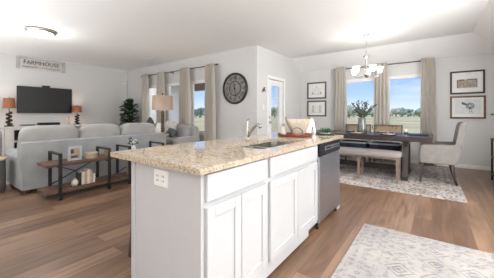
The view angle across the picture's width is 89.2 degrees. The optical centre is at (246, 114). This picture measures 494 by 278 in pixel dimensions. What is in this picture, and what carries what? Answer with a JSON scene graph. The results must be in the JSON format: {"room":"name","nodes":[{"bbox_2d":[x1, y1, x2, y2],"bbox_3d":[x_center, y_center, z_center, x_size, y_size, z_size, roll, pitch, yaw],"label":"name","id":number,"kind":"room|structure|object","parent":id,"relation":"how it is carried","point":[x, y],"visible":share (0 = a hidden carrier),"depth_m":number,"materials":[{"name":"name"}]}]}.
{"room":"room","nodes":[
{"label":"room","id":0,"kind":"room"},
{"bbox_2d":[0,52,127,130],"bbox_3d":[-6.589,-0.212,6.204,0.140,2.745,7.367,0,0,36],"label":"wall","id":1,"kind":"structure","parent":0,"point":[100,92],"depth_m":7.77,"materials":[{"name":"beige paint"}]},
{"bbox_2d":[16,56,64,72],"bbox_3d":[-5.817,-1.393,7.115,0.022,0.317,1.110,0,0,36],"label":"wall sign","id":2,"kind":"object","parent":1,"relation":"attached to","point":[21,62],"visible":1,"depth_m":7.07,"materials":[{"name":"wood"}]},
{"bbox_2d":[17,86,71,112],"bbox_3d":[-5.744,-0.396,7.158,0.085,0.729,1.258,0,0,36],"label":"television","id":3,"kind":"object","parent":1,"relation":"attached to","point":[30,99],"visible":1,"depth_m":7.08,"materials":[{"name":"plastic"}]},
{"bbox_2d":[150,86,178,123],"bbox_3d":[-3.521,-0.065,10.365,0.030,2.550,2.693,0,0,36],"label":"wall","id":4,"kind":"structure","parent":0,"point":[174,89],"depth_m":10.82,"materials":[{"name":"white paint"}]},
{"bbox_2d":[128,46,251,140],"bbox_3d":[-2.130,-0.212,7.580,5.686,2.745,0.140,0,0,36],"label":"wall","id":5,"kind":"structure","parent":0,"point":[231,119],"depth_m":6.42,"materials":[{"name":"beige paint"}]},
{"bbox_2d":[149,85,156,105],"bbox_3d":[-3.055,-0.182,8.200,0.790,1.515,0.100,0,0,36],"label":"window","id":6,"kind":"structure","parent":5,"relation":"in","point":[153,86],"depth_m":8.32,"materials":[{"name":"white paint"}]},
{"bbox_2d":[167,82,178,120],"bbox_3d":[-2.170,-0.182,7.547,0.790,1.515,0.100,0,0,36],"label":"window","id":7,"kind":"structure","parent":5,"relation":"in","point":[170,84],"depth_m":7.73,"materials":[{"name":"white paint"}]},
{"bbox_2d":[141,64,217,76],"bbox_3d":[-2.120,-1.242,7.404,3.492,0.083,0.131,0,0,36],"label":"curtain rod","id":8,"kind":"object","parent":5,"relation":"attached to","point":[214,64],"visible":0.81,"depth_m":7.34,"materials":[{"name":"brown metal"}]},
{"bbox_2d":[142,74,149,122],"bbox_3d":[-3.302,-0.078,8.134,0.406,2.436,0.105,0,0,36],"label":"curtain","id":9,"kind":"object","parent":8,"relation":"hanging from","point":[145,82],"visible":0.65,"depth_m":8.08,"materials":[{"name":"fabric"}]},
{"bbox_2d":[156,71,165,122],"bbox_3d":[-2.628,-0.078,7.637,0.410,2.436,0.124,0,0,36],"label":"curtain","id":10,"kind":"object","parent":8,"relation":"hanging from","point":[160,75],"visible":0.41,"depth_m":7.64,"materials":[{"name":"fabric"}]},
{"bbox_2d":[179,67,190,124],"bbox_3d":[-1.741,-0.078,6.983,0.494,2.436,0.123,0,0,36],"label":"curtain","id":11,"kind":"object","parent":8,"relation":"hanging from","point":[184,73],"visible":0.66,"depth_m":6.94,"materials":[{"name":"fabric"}]},
{"bbox_2d":[204,63,215,140],"bbox_3d":[-0.955,-0.078,6.403,0.381,2.436,0.123,0,0,36],"label":"curtain","id":12,"kind":"object","parent":8,"relation":"hanging from","point":[210,100],"visible":0.83,"depth_m":6.36,"materials":[{"name":"fabric"}]},
{"bbox_2d":[191,79,204,135],"bbox_3d":[-1.284,-0.182,6.894,0.790,1.515,0.100,0,0,36],"label":"window","id":13,"kind":"structure","parent":5,"relation":"in","point":[196,81],"depth_m":7.08,"materials":[{"name":"white paint"}]},
{"bbox_2d":[223,73,247,103],"bbox_3d":[-0.301,-0.630,6.113,0.766,0.766,0.050,0,0,36],"label":"wall clock","id":14,"kind":"object","parent":5,"relation":"attached to","point":[235,85],"visible":1,"depth_m":6.11,"materials":[{"name":"metal"}]},
{"bbox_2d":[0,0,493,72],"bbox_3d":[-1.267,-1.573,3.729,11.645,0.625,9.980,0,0,36],"label":"ceiling","id":15,"kind":"structure","parent":0,"point":[317,35],"depth_m":4.74,"materials":[{"name":"paint"}]},
{"bbox_2d":[24,26,56,37],"bbox_3d":[-3.899,-1.521,4.738,0.480,0.128,0.480,0,0,36],"label":"ceiling light","id":16,"kind":"object","parent":15,"relation":"attached to","point":[40,32],"visible":1,"depth_m":4.62,"materials":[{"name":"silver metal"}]},
{"bbox_2d":[351,34,383,77],"bbox_3d":[2.381,-1.155,5.004,0.600,0.860,0.582,0,0,36],"label":"chandelier","id":17,"kind":"object","parent":15,"relation":"hanging from","point":[355,70],"visible":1,"depth_m":4.93,"materials":[{"name":"silver metal"}]},
{"bbox_2d":[0,157,493,277],"bbox_3d":[-1.267,1.220,3.729,11.645,0.120,9.980,0,0,36],"label":"floor","id":18,"kind":"structure","parent":0,"point":[85,233],"depth_m":2.59,"materials":[{"name":"brown wood"}]},
{"bbox_2d":[0,131,1,155],"bbox_3d":[-5.121,0.700,4.658,0.788,0.921,0.760,0,0,36],"label":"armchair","id":19,"kind":"object","parent":18,"relation":"on","point":[0,131],"visible":0.73,"depth_m":4.72,"materials":[{"name":"fabric"}]},
{"bbox_2d":[0,156,7,192],"bbox_3d":[-3.850,0.906,3.659,0.510,0.508,0.510,0,0,36],"label":"table","id":20,"kind":"object","parent":18,"relation":"on","point":[3,159],"visible":1,"depth_m":3.72,"materials":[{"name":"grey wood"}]},
{"bbox_2d":[0,124,85,155],"bbox_3d":[-5.539,0.738,7.065,0.478,0.845,1.990,0,0,36],"label":"media console","id":21,"kind":"object","parent":18,"relation":"on","point":[9,134],"visible":0.11,"depth_m":6.28,"materials":[{"name":"white paint"}]},
{"bbox_2d":[2,97,15,126],"bbox_3d":[-6.056,-0.065,6.378,0.250,0.760,0.250,0,0,36],"label":"table lamp","id":22,"kind":"object","parent":21,"relation":"on","point":[9,102],"visible":1,"depth_m":6.33,"materials":[{"name":"orange fabric"}]},
{"bbox_2d":[18,124,36,125],"bbox_3d":[-5.813,0.290,6.640,0.122,0.050,0.350,0,0,36],"label":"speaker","id":23,"kind":"object","parent":21,"relation":"on","point":[19,124],"visible":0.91,"depth_m":6.59},
{"bbox_2d":[37,122,59,125],"bbox_3d":[-5.530,0.273,6.990,0.202,0.085,0.470,0,0,36],"label":"media box","id":24,"kind":"object","parent":21,"relation":"on","point":[42,123],"visible":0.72,"depth_m":6.94,"materials":[{"name":"plastic"}]},
{"bbox_2d":[40,123,58,124],"bbox_3d":[-5.449,0.268,6.931,0.002,0.055,0.430,0,0,36],"label":"grille","id":25,"kind":"object","parent":24,"relation":"attached to","point":[40,123],"depth_m":6.92,"materials":[{"name":"black metal"}]},
{"bbox_2d":[67,115,70,124],"bbox_3d":[-5.255,0.165,7.397,0.086,0.294,0.105,0,0,36],"label":"figurine","id":26,"kind":"object","parent":21,"relation":"on","point":[68,116],"visible":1,"depth_m":7.37,"materials":[{"name":"ceramic"}]},
{"bbox_2d":[72,106,81,124],"bbox_3d":[-5.154,0.014,7.602,0.250,0.602,0.250,0,0,36],"label":"table lamp","id":27,"kind":"object","parent":21,"relation":"on","point":[75,108],"visible":1,"depth_m":7.55,"materials":[{"name":"orange fabric"}]},
{"bbox_2d":[37,146,118,200],"bbox_3d":[-2.492,0.845,3.757,0.440,0.630,0.950,0,0,36],"label":"console shelf","id":28,"kind":"object","parent":18,"relation":"on","point":[61,188],"visible":0.91,"depth_m":3.61,"materials":[{"name":"brown wood"}]},
{"bbox_2d":[67,145,81,160],"bbox_3d":[-2.528,0.564,3.653,0.110,0.205,0.176,0,0,36],"label":"photo frame","id":29,"kind":"object","parent":28,"relation":"on","point":[73,152],"visible":1,"depth_m":3.62,"materials":[{"name":"silver metal"}]},
{"bbox_2d":[70,148,78,158],"bbox_3d":[-2.496,0.564,3.630,0.010,0.145,0.116,0,0,36],"label":"photo","id":30,"kind":"object","parent":29,"relation":"attached to","point":[74,152],"depth_m":3.62},
{"bbox_2d":[71,178,77,186],"bbox_3d":[-2.476,0.975,3.602,0.084,0.114,0.084,0,0,36],"label":"jar","id":31,"kind":"object","parent":28,"relation":"on","point":[74,182],"visible":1,"depth_m":3.58,"materials":[{"name":"ceramic"}]},
{"bbox_2d":[76,172,81,184],"bbox_3d":[-2.482,0.944,3.691,0.143,0.175,0.026,0,0,36],"label":"book","id":32,"kind":"object","parent":28,"relation":"on","point":[78,174],"visible":0.88,"depth_m":3.66,"materials":[{"name":"paper"}]},
{"bbox_2d":[78,170,84,184],"bbox_3d":[-2.462,0.939,3.719,0.143,0.185,0.036,0,0,36],"label":"book","id":33,"kind":"object","parent":28,"relation":"on","point":[82,172],"visible":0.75,"depth_m":3.68,"materials":[{"name":"white paper"}]},
{"bbox_2d":[81,170,86,183],"bbox_3d":[-2.440,0.936,3.749,0.143,0.190,0.030,0,0,36],"label":"book","id":34,"kind":"object","parent":28,"relation":"on","point":[85,171],"visible":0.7,"depth_m":3.71,"materials":[{"name":"beige paper"}]},
{"bbox_2d":[83,168,89,183],"bbox_3d":[-2.418,0.929,3.778,0.143,0.205,0.034,0,0,36],"label":"book","id":35,"kind":"object","parent":28,"relation":"on","point":[86,169],"visible":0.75,"depth_m":3.73,"materials":[{"name":"white paper"}]},
{"bbox_2d":[88,168,91,182],"bbox_3d":[-2.397,0.931,3.807,0.143,0.200,0.030,0,0,36],"label":"book","id":36,"kind":"object","parent":28,"relation":"on","point":[88,168],"visible":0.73,"depth_m":3.77,"materials":[{"name":"paper"}]},
{"bbox_2d":[84,151,97,158],"bbox_3d":[-2.387,0.625,3.841,0.184,0.084,0.184,0,0,36],"label":"round box","id":37,"kind":"object","parent":28,"relation":"on","point":[93,154],"visible":1,"depth_m":3.77,"materials":[{"name":"brown wood"}]},
{"bbox_2d":[5,123,165,193],"bbox_3d":[-2.911,0.667,4.855,0.982,0.986,2.440,0,0,36],"label":"sofa","id":38,"kind":"object","parent":18,"relation":"on","point":[23,172],"visible":0.73,"depth_m":4.08,"materials":[{"name":"fabric"}]},
{"bbox_2d":[18,125,78,142],"bbox_3d":[-3.209,0.416,4.086,0.266,0.481,0.787,0,0,36],"label":"cushion","id":39,"kind":"object","parent":38,"relation":"on","point":[42,132],"depth_m":3.96,"materials":[{"name":"fabric"}]},
{"bbox_2d":[78,123,119,137],"bbox_3d":[-2.757,0.415,4.697,0.260,0.482,0.707,0,0,36],"label":"cushion","id":40,"kind":"object","parent":38,"relation":"on","point":[104,129],"depth_m":4.57,"materials":[{"name":"fabric"}]},
{"bbox_2d":[120,123,154,134],"bbox_3d":[-2.313,0.416,5.294,0.271,0.480,0.777,0,0,36],"label":"cushion","id":41,"kind":"object","parent":38,"relation":"on","point":[126,128],"depth_m":5.15,"materials":[{"name":"fabric"}]},
{"bbox_2d":[119,98,139,124],"bbox_3d":[-3.813,0.320,8.177,0.634,1.681,0.639,0,0,36],"label":"fiddle leaf fig","id":42,"kind":"object","parent":18,"relation":"on","point":[128,109],"visible":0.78,"depth_m":8.07,"materials":[{"name":"green plant"}]},
{"bbox_2d":[128,231,130,256],"bbox_3d":[-0.695,0.838,2.090,0.390,0.645,0.400,0,0,36],"label":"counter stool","id":43,"kind":"object","parent":18,"relation":"on","point":[129,252],"visible":0.02,"depth_m":2.04,"materials":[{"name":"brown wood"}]},
{"bbox_2d":[111,141,163,183],"bbox_3d":[-1.919,0.845,4.533,0.440,0.630,0.950,0,0,36],"label":"console shelf","id":44,"kind":"object","parent":18,"relation":"on","point":[122,176],"visible":0.41,"depth_m":4.24,"materials":[{"name":"black metal"}]},
{"bbox_2d":[128,137,137,148],"bbox_3d":[-2.015,0.530,4.383,0.159,0.274,0.174,0,0,36],"label":"flower vase","id":45,"kind":"object","parent":44,"relation":"on","point":[130,138],"visible":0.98,"depth_m":4.35,"materials":[{"name":"white ceramic"}]},
{"bbox_2d":[154,123,199,144],"bbox_3d":[-2.216,0.710,6.734,2.010,0.901,0.770,0,0,36],"label":"loveseat","id":46,"kind":"object","parent":18,"relation":"on","point":[185,133],"visible":0.27,"depth_m":6.37,"materials":[{"name":"fabric"}]},
{"bbox_2d":[146,117,153,123],"bbox_3d":[-2.715,0.315,6.934,0.205,0.473,0.475,0,0,-31],"label":"throw pillow","id":47,"kind":"object","parent":46,"relation":"on","point":[150,120],"visible":0.43,"depth_m":6.87,"materials":[{"name":"grey fabric"}]},
{"bbox_2d":[155,123,164,132],"bbox_3d":[-2.282,0.395,6.577,0.347,0.329,0.194,0,0,36],"label":"throw pillow","id":48,"kind":"object","parent":46,"relation":"on","point":[158,126],"visible":0.38,"depth_m":6.51,"materials":[{"name":"white fabric"}]},
{"bbox_2d":[164,120,177,132],"bbox_3d":[-1.954,0.360,6.348,0.391,0.398,0.205,0,0,36],"label":"throw pillow","id":49,"kind":"object","parent":46,"relation":"on","point":[168,124],"visible":0.53,"depth_m":6.29,"materials":[{"name":"grey fabric"}]},
{"bbox_2d":[166,128,176,137],"bbox_3d":[-1.844,0.450,6.093,0.222,0.247,0.188,0,0,36],"label":"throw pillow","id":50,"kind":"object","parent":46,"relation":"on","point":[171,131],"visible":0.91,"depth_m":6.03,"materials":[{"name":"grey fabric"}]},
{"bbox_2d":[166,136,176,144],"bbox_3d":[-1.913,0.670,6.455,0.820,0.167,0.600,0,0,36],"label":"seat cushion","id":51,"kind":"object","parent":46,"relation":"on","point":[169,141],"depth_m":6.12,"materials":[{"name":"fabric"}]},
{"bbox_2d":[174,124,190,136],"bbox_3d":[-1.788,0.460,6.624,0.800,0.402,0.207,0,0,36],"label":"cushion","id":52,"kind":"object","parent":46,"relation":"on","point":[183,130],"depth_m":6.43,"materials":[{"name":"fabric"}]},
{"bbox_2d":[131,142,339,277],"bbox_3d":[0.216,0.726,2.359,0.659,0.868,2.346,0,0,36],"label":"kitchen island","id":53,"kind":"object","parent":18,"relation":"on","point":[244,220],"visible":0.94,"depth_m":1.50,"materials":[{"name":"white paint"}]},
{"bbox_2d":[154,169,167,187],"bbox_3d":[-0.490,0.365,1.424,0.130,0.094,0.010,0,0,36],"label":"power outlet","id":54,"kind":"object","parent":53,"relation":"attached to","point":[160,176],"visible":1,"depth_m":1.42,"materials":[{"name":"white plastic"}]},
{"bbox_2d":[155,173,159,182],"bbox_3d":[-0.513,0.365,1.437,0.040,0.056,0.003,0,0,36],"label":"receptacle","id":55,"kind":"object","parent":54,"relation":"attached to","point":[157,175],"depth_m":1.44,"materials":[{"name":"white plastic"}]},
{"bbox_2d":[161,174,164,184],"bbox_3d":[-0.471,0.365,1.407,0.040,0.056,0.003,0,0,36],"label":"receptacle","id":56,"kind":"object","parent":54,"relation":"attached to","point":[162,175],"depth_m":1.41,"materials":[{"name":"white plastic"}]},
{"bbox_2d":[110,132,343,174],"bbox_3d":[0.132,0.276,2.427,0.900,0.032,2.412,0,0,36],"label":"island countertop","id":57,"kind":"structure","parent":53,"relation":"on","point":[209,156],"depth_m":1.70,"materials":[{"name":"beige stone"}]},
{"bbox_2d":[245,116,261,140],"bbox_3d":[0.064,0.139,2.421,0.055,0.243,0.227,0,0,-45],"label":"kitchen faucet","id":58,"kind":"object","parent":57,"relation":"on","point":[248,133],"visible":1,"depth_m":2.46,"materials":[{"name":"silver metal"}]},
{"bbox_2d":[243,142,289,148],"bbox_3d":[0.191,0.393,2.269,0.365,0.199,0.756,0,0,36],"label":"sink","id":59,"kind":"object","parent":57,"relation":"in","point":[268,144],"visible":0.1,"depth_m":2.56,"materials":[{"name":"metal"}]},
{"bbox_2d":[277,127,313,136],"bbox_3d":[0.581,0.204,3.023,0.427,0.111,0.424,0,0,36],"label":"serving tray","id":60,"kind":"object","parent":57,"relation":"on","point":[288,134],"visible":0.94,"depth_m":2.87,"materials":[{"name":"red wood"}]},
{"bbox_2d":[281,123,285,134],"bbox_3d":[0.443,0.182,3.041,0.072,0.145,0.071,0,0,36],"label":"jar","id":61,"kind":"object","parent":60,"relation":"on","point":[283,131],"visible":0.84,"depth_m":3.02,"materials":[{"name":"beige ceramic"}]},
{"bbox_2d":[285,117,311,134],"bbox_3d":[0.615,0.141,3.025,0.306,0.226,0.200,0,0,0],"label":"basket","id":62,"kind":"object","parent":60,"relation":"on","point":[303,124],"visible":0.91,"depth_m":2.94,"materials":[{"name":"beige fabric"}]},
{"bbox_2d":[305,119,315,134],"bbox_3d":[0.805,0.158,3.237,0.181,0.205,0.113,0,0,0],"label":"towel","id":63,"kind":"object","parent":57,"relation":"on","point":[310,129],"visible":0.44,"depth_m":3.19,"materials":[{"name":"white fabric"}]},
{"bbox_3d":[1.002,0.254,3.212,0.236,0.011,0.236,0,0,36],"label":"plate","id":64,"kind":"object","parent":57,"relation":"on","visible":0},
{"bbox_2d":[319,127,331,133],"bbox_3d":[1.001,0.208,3.206,0.184,0.089,0.166,0,0,36],"label":"potted succulent","id":65,"kind":"object","parent":64,"relation":"on","point":[328,130],"visible":1,"depth_m":3.17,"materials":[{"name":"green plant"}]},
{"bbox_2d":[315,139,339,228],"bbox_3d":[0.673,0.729,2.933,0.628,0.862,0.684,0,0,36],"label":"dishwasher","id":66,"kind":"object","parent":18,"relation":"on","point":[328,152],"visible":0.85,"depth_m":2.67,"materials":[{"name":"silver metal"}]},
{"bbox_2d":[340,157,466,202],"bbox_3d":[2.422,1.156,5.159,2.976,0.008,2.520,0,0,36],"label":"dining rug","id":67,"kind":"object","parent":18,"relation":"on","point":[437,182],"visible":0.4,"depth_m":4.29,"materials":[{"name":"grey fabric"}]},
{"bbox_2d":[340,124,370,167],"bbox_3d":[2.495,0.696,5.794,0.622,0.913,0.714,0,0,36],"label":"chair","id":68,"kind":"object","parent":67,"relation":"on","point":[347,142],"visible":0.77,"depth_m":5.64,"materials":[{"name":"wood"}]},
{"bbox_2d":[340,146,401,183],"bbox_3d":[2.089,0.897,4.653,1.340,0.509,0.380,0,0,36],"label":"bench","id":69,"kind":"object","parent":67,"relation":"on","point":[348,151],"visible":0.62,"depth_m":4.41,"materials":[{"name":"fabric"}]},
{"bbox_2d":[316,130,433,180],"bbox_3d":[2.413,0.770,5.191,2.325,0.764,1.020,0,0,36],"label":"dining table","id":70,"kind":"object","parent":67,"relation":"on","point":[406,139],"visible":0.56,"depth_m":4.68,"materials":[{"name":"brown wood"}]},
{"bbox_2d":[351,100,376,132],"bbox_3d":[2.405,0.041,5.180,0.474,0.694,0.466,0,0,22],"label":"glass vase","id":71,"kind":"object","parent":70,"relation":"on","point":[361,127],"visible":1,"depth_m":5.17,"materials":[{"name":"green plant"}]},
{"bbox_2d":[408,134,428,135],"bbox_3d":[3.174,0.380,4.642,0.344,0.016,0.342,0,0,36],"label":"charger plate","id":72,"kind":"object","parent":70,"relation":"on","point":[408,134],"visible":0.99,"depth_m":4.63,"materials":[{"name":"ceramic"}]},
{"bbox_2d":[368,124,402,164],"bbox_3d":[3.002,0.696,5.420,0.622,0.913,0.714,0,0,36],"label":"chair","id":73,"kind":"object","parent":67,"relation":"on","point":[374,144],"visible":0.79,"depth_m":5.38,"materials":[{"name":"brown wood"}]},
{"bbox_2d":[419,122,465,185],"bbox_3d":[3.385,0.643,4.363,0.610,1.019,0.660,0,0,36],"label":"armchair","id":74,"kind":"object","parent":67,"relation":"on","point":[444,153],"visible":0.98,"depth_m":4.10,"materials":[{"name":"fabric"}]},
{"bbox_2d":[331,223,493,277],"bbox_3d":[1.033,1.156,1.363,1.195,0.008,2.320,0,0,36],"label":"kitchen rug","id":75,"kind":"object","parent":18,"relation":"on","point":[375,252],"visible":1,"depth_m":1.99,"materials":[{"name":"grey fabric"}]},
{"bbox_2d":[490,138,493,179],"bbox_3d":[4.087,0.791,3.876,0.300,0.738,1.210,0,0,36],"label":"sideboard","id":76,"kind":"object","parent":18,"relation":"on","point":[491,139],"visible":1,"depth_m":4.41,"materials":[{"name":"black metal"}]},
{"bbox_3d":[-1.986,0.815,5.900,0.300,0.690,0.300,0,0,36],"label":"end table","id":77,"kind":"object","parent":18,"relation":"on","visible":0},
{"bbox_2d":[152,93,172,133],"bbox_3d":[-1.986,-0.018,5.900,0.490,0.975,0.490,0,0,36],"label":"lamp","id":78,"kind":"object","parent":77,"relation":"on","point":[162,102],"visible":0.88,"depth_m":5.71,"materials":[{"name":"beige fabric"}]},
{"bbox_2d":[252,45,299,134],"bbox_3d":[0.907,-0.223,6.790,0.140,2.765,2.473,0,0,36],"label":"wall","id":79,"kind":"structure","parent":0,"point":[265,62],"depth_m":6.20,"materials":[{"name":"beige paint"}]},
{"bbox_2d":[269,79,282,132],"bbox_3d":[0.750,0.140,6.479,0.127,2.020,0.770,0,0,36],"label":"door","id":80,"kind":"structure","parent":79,"relation":"in","point":[278,84],"depth_m":6.65,"materials":[{"name":"white paint"}]},
{"bbox_2d":[267,75,284,132],"bbox_3d":[0.767,0.102,6.466,0.018,2.115,0.930,0,0,36],"label":"trim","id":81,"kind":"structure","parent":79,"relation":"attached to","point":[268,76],"depth_m":6.12,"materials":[{"name":"white paint"}]},
{"bbox_2d":[300,52,493,166],"bbox_3d":[3.478,-0.212,6.343,4.529,2.745,0.140,0,0,36],"label":"wall","id":82,"kind":"structure","parent":0,"point":[476,147],"depth_m":5.56,"materials":[{"name":"beige paint"}]},
{"bbox_2d":[307,81,325,98],"bbox_3d":[2.030,-0.691,7.306,0.572,0.485,0.030,0,0,36],"label":"framed sketch","id":83,"kind":"object","parent":82,"relation":"attached to","point":[315,90],"visible":1,"depth_m":7.31,"materials":[{"name":"white paper"}]},
{"bbox_2d":[307,100,325,116],"bbox_3d":[2.030,-0.165,7.306,0.572,0.461,0.030,0,0,36],"label":"framed sketch","id":84,"kind":"object","parent":82,"relation":"attached to","point":[314,108],"visible":1,"depth_m":7.31,"materials":[{"name":"white paper"}]},
{"bbox_2d":[346,78,374,123],"bbox_3d":[2.990,-0.182,6.642,0.870,1.515,0.100,0,0,36],"label":"window","id":85,"kind":"structure","parent":82,"relation":"in","point":[362,79],"depth_m":6.57,"materials":[{"name":"white paint"}]},
{"bbox_2d":[334,61,420,70],"bbox_3d":[3.309,-1.198,6.292,2.192,0.083,0.144,0,0,36],"label":"curtain rod","id":86,"kind":"object","parent":82,"relation":"attached to","point":[412,61],"visible":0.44,"depth_m":6.01,"materials":[{"name":"brown metal"}]},
{"bbox_2d":[335,67,346,156],"bbox_3d":[2.508,-0.055,6.732,0.326,2.391,0.102,0,0,36],"label":"curtain","id":87,"kind":"object","parent":86,"relation":"hanging from","point":[340,74],"visible":0.67,"depth_m":6.72,"materials":[{"name":"fabric"}]},
{"bbox_2d":[375,63,388,160],"bbox_3d":[3.300,-0.055,6.149,0.329,2.391,0.116,0,0,36],"label":"curtain","id":88,"kind":"object","parent":86,"relation":"hanging from","point":[381,81],"visible":0.67,"depth_m":6.13,"materials":[{"name":"fabric"}]},
{"bbox_2d":[420,57,436,165],"bbox_3d":[4.050,-0.055,5.596,0.302,2.391,0.109,0,0,36],"label":"curtain","id":89,"kind":"object","parent":86,"relation":"hanging from","point":[428,105],"visible":0.78,"depth_m":5.58,"materials":[{"name":"fabric"}]},
{"bbox_2d":[388,74,420,124],"bbox_3d":[3.815,-0.182,6.034,0.860,1.515,0.100,0,0,36],"label":"window","id":90,"kind":"structure","parent":82,"relation":"in","point":[413,75],"depth_m":6.13,"materials":[{"name":"white paint"}]},
{"bbox_2d":[347,156,493,170],"bbox_3d":[3.382,1.117,6.319,4.374,0.085,0.014,0,0,36],"label":"baseboard","id":91,"kind":"structure","parent":82,"relation":"attached to","point":[477,167],"depth_m":5.37,"materials":[{"name":"white paint"}]},
{"bbox_2d":[450,69,484,93],"bbox_3d":[4.693,-0.681,5.343,0.564,0.493,0.030,0,0,36],"label":"framed print","id":92,"kind":"object","parent":82,"relation":"attached to","point":[471,81],"visible":1,"depth_m":5.33,"materials":[{"name":"white paper"}]},
{"bbox_2d":[458,80,475,87],"bbox_3d":[4.691,-0.652,5.343,0.330,0.175,0.002,0,0,36],"label":"print","id":93,"kind":"object","parent":92,"relation":"attached to","point":[461,83],"depth_m":5.34},
{"bbox_2d":[450,95,485,118],"bbox_3d":[4.698,-0.148,5.339,0.576,0.483,0.030,0,0,36],"label":"framed print","id":94,"kind":"object","parent":82,"relation":"attached to","point":[461,107],"visible":1,"depth_m":5.33,"materials":[{"name":"white paper"}]},
{"label":"outside","id":95,"kind":"structure","parent":0,"visible":0},
{"bbox_2d":[194,115,419,132],"bbox_3d":[80.112,1.440,108.661,520.000,0.240,390.000,0,0,36],"label":"ground","id":96,"kind":"structure","parent":95,"point":[412,123],"depth_m":39.85,"materials":[{"name":"green plant"}]},
{"bbox_2d":[194,109,199,115],"bbox_3d":[-18.530,-0.338,90.240,3.187,3.315,2.105,0,0,-39],"label":"tree","id":97,"kind":"object","parent":96,"relation":"on","point":[196,111],"visible":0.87,"depth_m":89.75,"materials":[{"name":"green plant"}]},
{"bbox_2d":[197,107,202,117],"bbox_3d":[-18.590,-0.730,99.066,2.866,4.170,3.044,0,0,-20],"label":"tree","id":98,"kind":"object","parent":96,"relation":"on","point":[200,109],"visible":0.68,"depth_m":98.53,"materials":[{"name":"green plant"}]},
{"bbox_2d":[347,105,352,115],"bbox_3d":[32.682,-0.860,79.955,2.480,4.360,2.606,0,0,-17],"label":"tree","id":99,"kind":"object","parent":96,"relation":"on","point":[349,107],"visible":0.99,"depth_m":78.99,"materials":[{"name":"green plant"}]},
{"bbox_2d":[391,108,401,116],"bbox_3d":[70.331,-0.761,117.948,4.827,4.163,4.592,0,0,35],"label":"tree","id":100,"kind":"object","parent":96,"relation":"on","point":[395,111],"visible":1,"depth_m":117.20,"materials":[{"name":"green plant"}]},
{"bbox_2d":[403,109,413,116],"bbox_3d":[76.662,-0.687,119.034,4.335,4.013,4.234,0,0,23],"label":"tree","id":101,"kind":"object","parent":96,"relation":"on","point":[407,112],"visible":1,"depth_m":118.06,"materials":[{"name":"green plant"}]},
{"bbox_2d":[414,108,419,116],"bbox_3d":[80.460,-0.795,116.647,4.571,4.302,4.304,0,0,12],"label":"tree","id":102,"kind":"object","parent":96,"relation":"on","point":[417,111],"visible":0.45,"depth_m":116.23,"materials":[{"name":"green plant"}]},
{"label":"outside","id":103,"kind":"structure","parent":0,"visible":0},
{"bbox_2d":[194,83,204,90],"bbox_3d":[-1.405,-1.250,9.022,6.231,0.380,3.043,0,0,36],"label":"porch roof","id":104,"kind":"structure","parent":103,"point":[201,86],"depth_m":11.12,"materials":[{"name":"brown wood"}]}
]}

